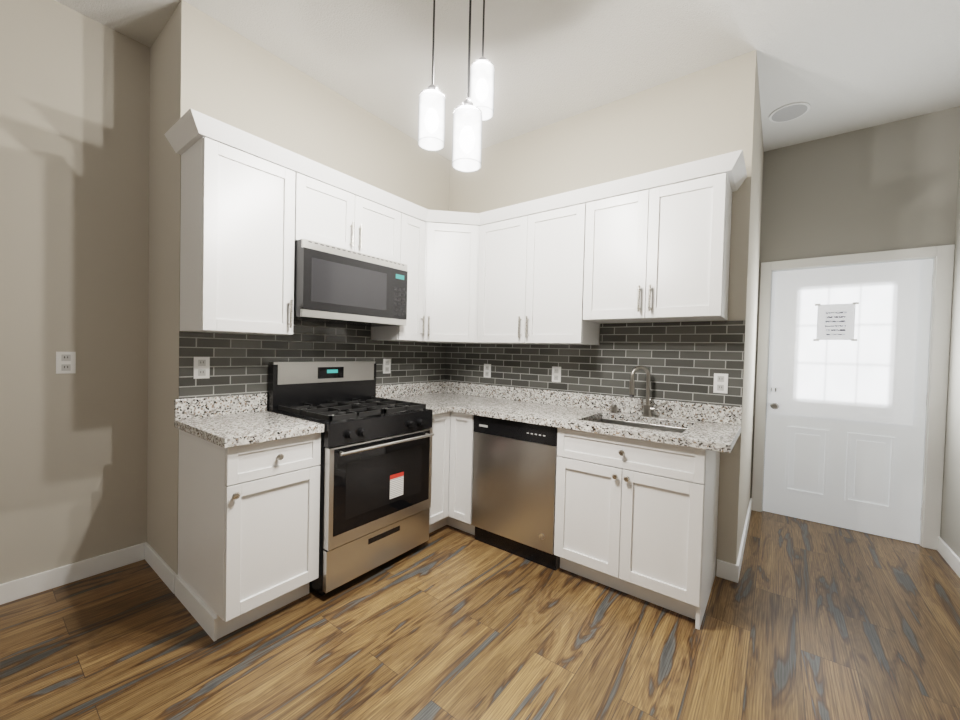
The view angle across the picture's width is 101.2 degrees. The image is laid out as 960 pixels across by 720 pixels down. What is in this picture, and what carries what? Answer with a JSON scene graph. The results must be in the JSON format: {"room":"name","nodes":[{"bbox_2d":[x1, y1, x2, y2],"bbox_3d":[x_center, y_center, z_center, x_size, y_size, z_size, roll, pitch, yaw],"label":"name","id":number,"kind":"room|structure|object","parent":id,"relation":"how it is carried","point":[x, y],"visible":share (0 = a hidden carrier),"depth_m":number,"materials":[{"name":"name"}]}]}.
{"room":"kitchen","nodes":[
{"label":"kitchen","id":0,"kind":"room"},
{"bbox_2d":[0,0,149,583],"bbox_3d":[-3.423,-0.319,0.595,0.150,3.050,4.553,2,2,37],"label":"wall","id":1,"kind":"structure","parent":0,"point":[74,166],"depth_m":2.10,"materials":[{"name":"beige paint"}]},
{"bbox_2d":[56,352,75,373],"bbox_3d":[-2.200,0.014,2.095,0.007,0.116,0.072,2,2,37],"label":"outlet","id":2,"kind":"object","parent":1,"relation":"attached to","point":[65,362],"visible":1,"depth_m":2.09,"materials":[{"name":"white plastic"}]},
{"bbox_2d":[0,544,139,604],"bbox_3d":[-3.394,1.158,0.577,0.014,0.100,4.553,2,2,37],"label":"baseboard","id":3,"kind":"structure","parent":1,"relation":"attached to","point":[16,589],"depth_m":2.12,"materials":[{"name":"white paint"}]},
{"bbox_2d":[147,0,449,574],"bbox_3d":[-1.173,-0.318,3.106,0.700,3.050,2.167,2,2,37],"label":"wall","id":4,"kind":"structure","parent":0,"point":[203,63],"depth_m":2.27,"materials":[{"name":"beige paint"}]},
{"bbox_2d":[140,542,176,593],"bbox_3d":[-1.799,1.162,2.214,0.518,0.100,0.017,2,2,37],"label":"baseboard","id":5,"kind":"structure","parent":4,"relation":"attached to","point":[162,569],"depth_m":2.21,"materials":[{"name":"white paint"}]},
{"bbox_2d":[180,137,295,334],"bbox_3d":[-1.265,-0.601,2.086,0.352,0.915,0.433,2,2,37],"label":"upper cabinet","id":6,"kind":"object","parent":4,"relation":"attached to","point":[237,236],"visible":0.98,"depth_m":1.97,"materials":[{"name":"white paint"}]},
{"bbox_2d":[179,321,446,410],"bbox_3d":[-0.947,0.033,2.837,0.007,0.610,2.010,2,2,37],"label":"tile backsplash","id":7,"kind":"structure","parent":4,"relation":"attached to","point":[239,363],"depth_m":2.50,"materials":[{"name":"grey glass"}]},
{"bbox_2d":[194,357,209,378],"bbox_3d":[-1.489,0.041,2.111,0.007,0.116,0.072,2,2,37],"label":"electrical outlet","id":8,"kind":"object","parent":7,"relation":"attached to","point":[201,367],"visible":1,"depth_m":2.11,"materials":[{"name":"white plastic"}]},
{"bbox_2d":[383,359,390,373],"bbox_3d":[-0.734,0.048,3.108,0.007,0.116,0.072,2,2,37],"label":"electrical outlet","id":9,"kind":"object","parent":7,"relation":"attached to","point":[386,365],"visible":1,"depth_m":3.10,"materials":[{"name":"white plastic"}]},
{"bbox_2d":[295,173,400,262],"bbox_3d":[-0.897,-0.864,2.556,0.352,0.391,0.755,2,2,37],"label":"upper cabinet","id":10,"kind":"object","parent":4,"relation":"attached to","point":[327,214],"visible":0.75,"depth_m":2.42,"materials":[{"name":"white paint"}]},
{"bbox_2d":[293,239,407,326],"bbox_3d":[-0.887,-0.454,2.550,0.403,0.420,0.750,2,2,37],"label":"microwave","id":11,"kind":"object","parent":10,"relation":"attached to","point":[334,285],"visible":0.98,"depth_m":2.36,"materials":[{"name":"silver metal"}]},
{"bbox_2d":[371,213,425,340],"bbox_3d":[-0.601,-0.603,2.961,0.352,0.915,0.240,2,2,37],"label":"upper cabinet","id":12,"kind":"object","parent":4,"relation":"attached to","point":[412,245],"visible":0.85,"depth_m":2.90,"materials":[{"name":"white paint"}]},
{"bbox_2d":[0,510,959,719],"bbox_3d":[-0.793,1.318,0.758,4.350,0.100,8.384,2,2,37],"label":"floor","id":13,"kind":"structure","parent":0,"point":[802,619],"depth_m":1.75,"materials":[{"name":"brown wood"}]},
{"bbox_2d":[175,429,320,640],"bbox_3d":[-1.188,0.793,2.024,0.639,0.875,0.444,2,2,37],"label":"base cabinet","id":14,"kind":"object","parent":13,"relation":"on","point":[248,532],"visible":0.9,"depth_m":1.84,"materials":[{"name":"white paint"}]},
{"bbox_2d":[174,393,323,447],"bbox_3d":[-1.178,0.283,2.010,0.640,0.145,0.452,2,2,37],"label":"countertop","id":15,"kind":"structure","parent":14,"relation":"on","point":[230,421],"depth_m":2.01,"materials":[{"name":"stone"}]},
{"bbox_2d":[268,361,433,594],"bbox_3d":[-0.781,0.626,2.473,0.711,1.210,0.750,2,2,37],"label":"range","id":16,"kind":"object","parent":13,"relation":"on","point":[375,476],"visible":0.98,"depth_m":2.30,"materials":[{"name":"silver metal"}]},
{"bbox_2d":[429,412,474,534],"bbox_3d":[-0.268,0.793,3.092,0.815,0.875,0.845,2,2,37],"label":"base cabinet","id":17,"kind":"object","parent":13,"relation":"on","point":[452,470],"visible":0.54,"depth_m":2.77,"materials":[{"name":"white paint"}]},
{"bbox_2d":[376,384,453,413],"bbox_3d":[-0.513,0.281,2.870,0.660,0.145,0.194,2,2,37],"label":"countertop","id":18,"kind":"structure","parent":17,"relation":"on","point":[440,400],"depth_m":3.16,"materials":[{"name":"stone"}]},
{"bbox_2d":[402,381,741,452],"bbox_3d":[0.393,0.397,2.711,2.302,0.324,0.649,2,2,37],"label":"countertop","id":19,"kind":"structure","parent":17,"relation":"on","point":[694,425],"depth_m":2.50,"materials":[{"name":"stone"}]},
{"bbox_2d":[611,365,666,416],"bbox_3d":[1.005,0.196,2.522,0.348,0.324,0.135,2,2,37],"label":"faucet","id":20,"kind":"object","parent":19,"relation":"on","point":[648,408],"visible":1,"depth_m":2.50,"materials":[{"name":"silver metal"}]},
{"bbox_2d":[471,415,559,570],"bbox_3d":[0.372,0.818,2.744,0.619,0.872,0.601,2,2,37],"label":"dishwasher","id":21,"kind":"object","parent":13,"relation":"on","point":[514,486],"visible":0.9,"depth_m":2.49,"materials":[{"name":"grey metal"}]},
{"bbox_2d":[554,428,719,629],"bbox_3d":[0.920,0.839,2.319,0.760,0.875,0.639,2,2,37],"label":"base cabinet","id":22,"kind":"object","parent":13,"relation":"on","point":[637,518],"visible":0.88,"depth_m":2.06,"materials":[{"name":"white paint"}]},
{"bbox_2d":[55,0,959,160],"bbox_3d":[-0.715,-1.830,0.689,4.350,0.100,8.384,2,2,37],"label":"ceiling","id":23,"kind":"structure","parent":0,"point":[842,66],"depth_m":2.25,"materials":[{"name":"white paint"}]},
{"bbox_2d":[418,0,494,172],"bbox_3d":[-0.064,-1.250,1.604,0.380,1.065,0.408,2,2,37],"label":"pendant light","id":24,"kind":"object","parent":23,"relation":"hanging from","point":[473,111],"visible":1,"depth_m":1.56,"materials":[{"name":"white glass"}]},
{"bbox_2d":[769,102,809,122],"bbox_3d":[2.188,-1.749,2.790,0.230,0.010,0.230,2,2,37],"label":"recessed light","id":25,"kind":"object","parent":23,"relation":"attached to","point":[789,112],"visible":1,"depth_m":2.78,"materials":[{"name":"white plastic"}]},
{"bbox_2d":[446,50,756,574],"bbox_3d":[0.644,-0.271,3.012,2.310,3.050,0.120,2,2,37],"label":"wall","id":26,"kind":"structure","parent":0,"point":[707,112],"depth_m":2.55,"materials":[{"name":"beige paint"}]},
{"bbox_2d":[404,222,491,343],"bbox_3d":[-0.247,-0.600,3.220,0.602,0.915,0.608,2,2,37],"label":"upper cabinet","id":27,"kind":"object","parent":26,"relation":"attached to","point":[451,283],"visible":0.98,"depth_m":3.00,"materials":[{"name":"white paint"}]},
{"bbox_2d":[164,108,746,225],"bbox_3d":[-0.019,-1.047,2.104,2.284,0.072,2.108,2,2,37],"label":"crown molding","id":28,"kind":"structure","parent":27,"relation":"attached to","point":[189,128],"depth_m":2.23,"materials":[{"name":"white paint"}]},
{"bbox_2d":[477,203,599,344],"bbox_3d":[0.408,-0.577,2.884,0.845,0.915,0.352,2,2,37],"label":"upper cabinet","id":29,"kind":"object","parent":26,"relation":"attached to","point":[531,281],"visible":0.98,"depth_m":2.74,"materials":[{"name":"white paint"}]},
{"bbox_2d":[447,320,744,406],"bbox_3d":[0.597,0.054,2.969,2.309,0.639,0.006,2,2,37],"label":"tile backsplash","id":30,"kind":"structure","parent":26,"relation":"attached to","point":[682,361],"depth_m":2.65,"materials":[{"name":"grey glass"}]},
{"bbox_2d":[484,364,490,377],"bbox_3d":[0.062,0.092,3.365,0.072,0.116,0.007,2,2,37],"label":"electrical outlet","id":31,"kind":"object","parent":30,"relation":"attached to","point":[487,370],"visible":1,"depth_m":3.36,"materials":[{"name":"white plastic"}]},
{"bbox_2d":[552,366,560,381],"bbox_3d":[0.577,0.108,2.975,0.072,0.116,0.007,2,2,37],"label":"electrical outlet","id":32,"kind":"object","parent":30,"relation":"attached to","point":[556,374],"visible":1,"depth_m":2.97,"materials":[{"name":"white plastic"}]},
{"bbox_2d":[713,373,727,393],"bbox_3d":[1.424,0.138,2.332,0.072,0.116,0.007,2,2,37],"label":"electrical outlet","id":33,"kind":"object","parent":30,"relation":"attached to","point":[720,383],"visible":1,"depth_m":2.33,"materials":[{"name":"white plastic"}]},
{"bbox_2d":[583,173,731,323],"bbox_3d":[1.052,-0.625,2.395,0.761,0.765,0.352,2,2,37],"label":"upper cabinet","id":34,"kind":"object","parent":26,"relation":"attached to","point":[660,254],"visible":0.98,"depth_m":2.25,"materials":[{"name":"white paint"}]},
{"bbox_2d":[738,66,763,552],"bbox_3d":[1.934,-0.237,2.902,0.120,3.050,1.264,2,2,37],"label":"wall","id":35,"kind":"structure","parent":0,"point":[755,235],"depth_m":2.73,"materials":[{"name":"beige paint"}]},
{"bbox_2d":[728,498,751,582],"bbox_3d":[1.907,1.239,2.843,0.024,0.100,1.398,2,2,37],"label":"baseboard","id":36,"kind":"structure","parent":35,"relation":"attached to","point":[733,569],"depth_m":2.42,"materials":[{"name":"white paint"}]},
{"bbox_2d":[750,106,959,497],"bbox_3d":[2.786,-0.221,3.124,1.210,3.050,0.120,2,2,37],"label":"wall","id":37,"kind":"structure","parent":0,"point":[888,186],"depth_m":2.97,"materials":[{"name":"grey paint"}]},
{"bbox_2d":[763,259,932,543],"bbox_3d":[2.792,0.287,3.052,0.916,2.027,0.110,2,2,37],"label":"entry door","id":38,"kind":"structure","parent":37,"relation":"in","point":[845,433],"depth_m":3.01,"materials":[{"name":"white paint"}]},
{"bbox_2d":[813,302,858,340],"bbox_3d":[2.764,-0.295,3.066,0.256,0.296,0.001,2,2,37],"label":"door sign","id":39,"kind":"object","parent":38,"relation":"attached to","point":[835,321],"visible":1,"depth_m":3.06,"materials":[{"name":"paper"}]},
{"bbox_2d":[752,244,954,549],"bbox_3d":[2.822,0.249,3.088,1.077,2.113,0.136,2,2,37],"label":"door frame","id":40,"kind":"structure","parent":37,"relation":"attached to","point":[942,256],"depth_m":2.77,"materials":[{"name":"white paint"}]},
{"bbox_2d":[940,145,959,557],"bbox_3d":[0.903,-0.189,-0.458,0.120,3.050,8.104,2,2,37],"label":"wall","id":41,"kind":"structure","parent":0,"point":[950,525],"depth_m":2.62,"materials":[{"name":"grey paint"}]},
{"bbox_2d":[937,536,959,577],"bbox_3d":[0.777,1.283,-0.433,0.014,0.100,7.984,2,2,37],"label":"baseboard","id":42,"kind":"structure","parent":41,"relation":"attached to","point":[945,551],"depth_m":2.55,"materials":[{"name":"white paint"}]}
]}

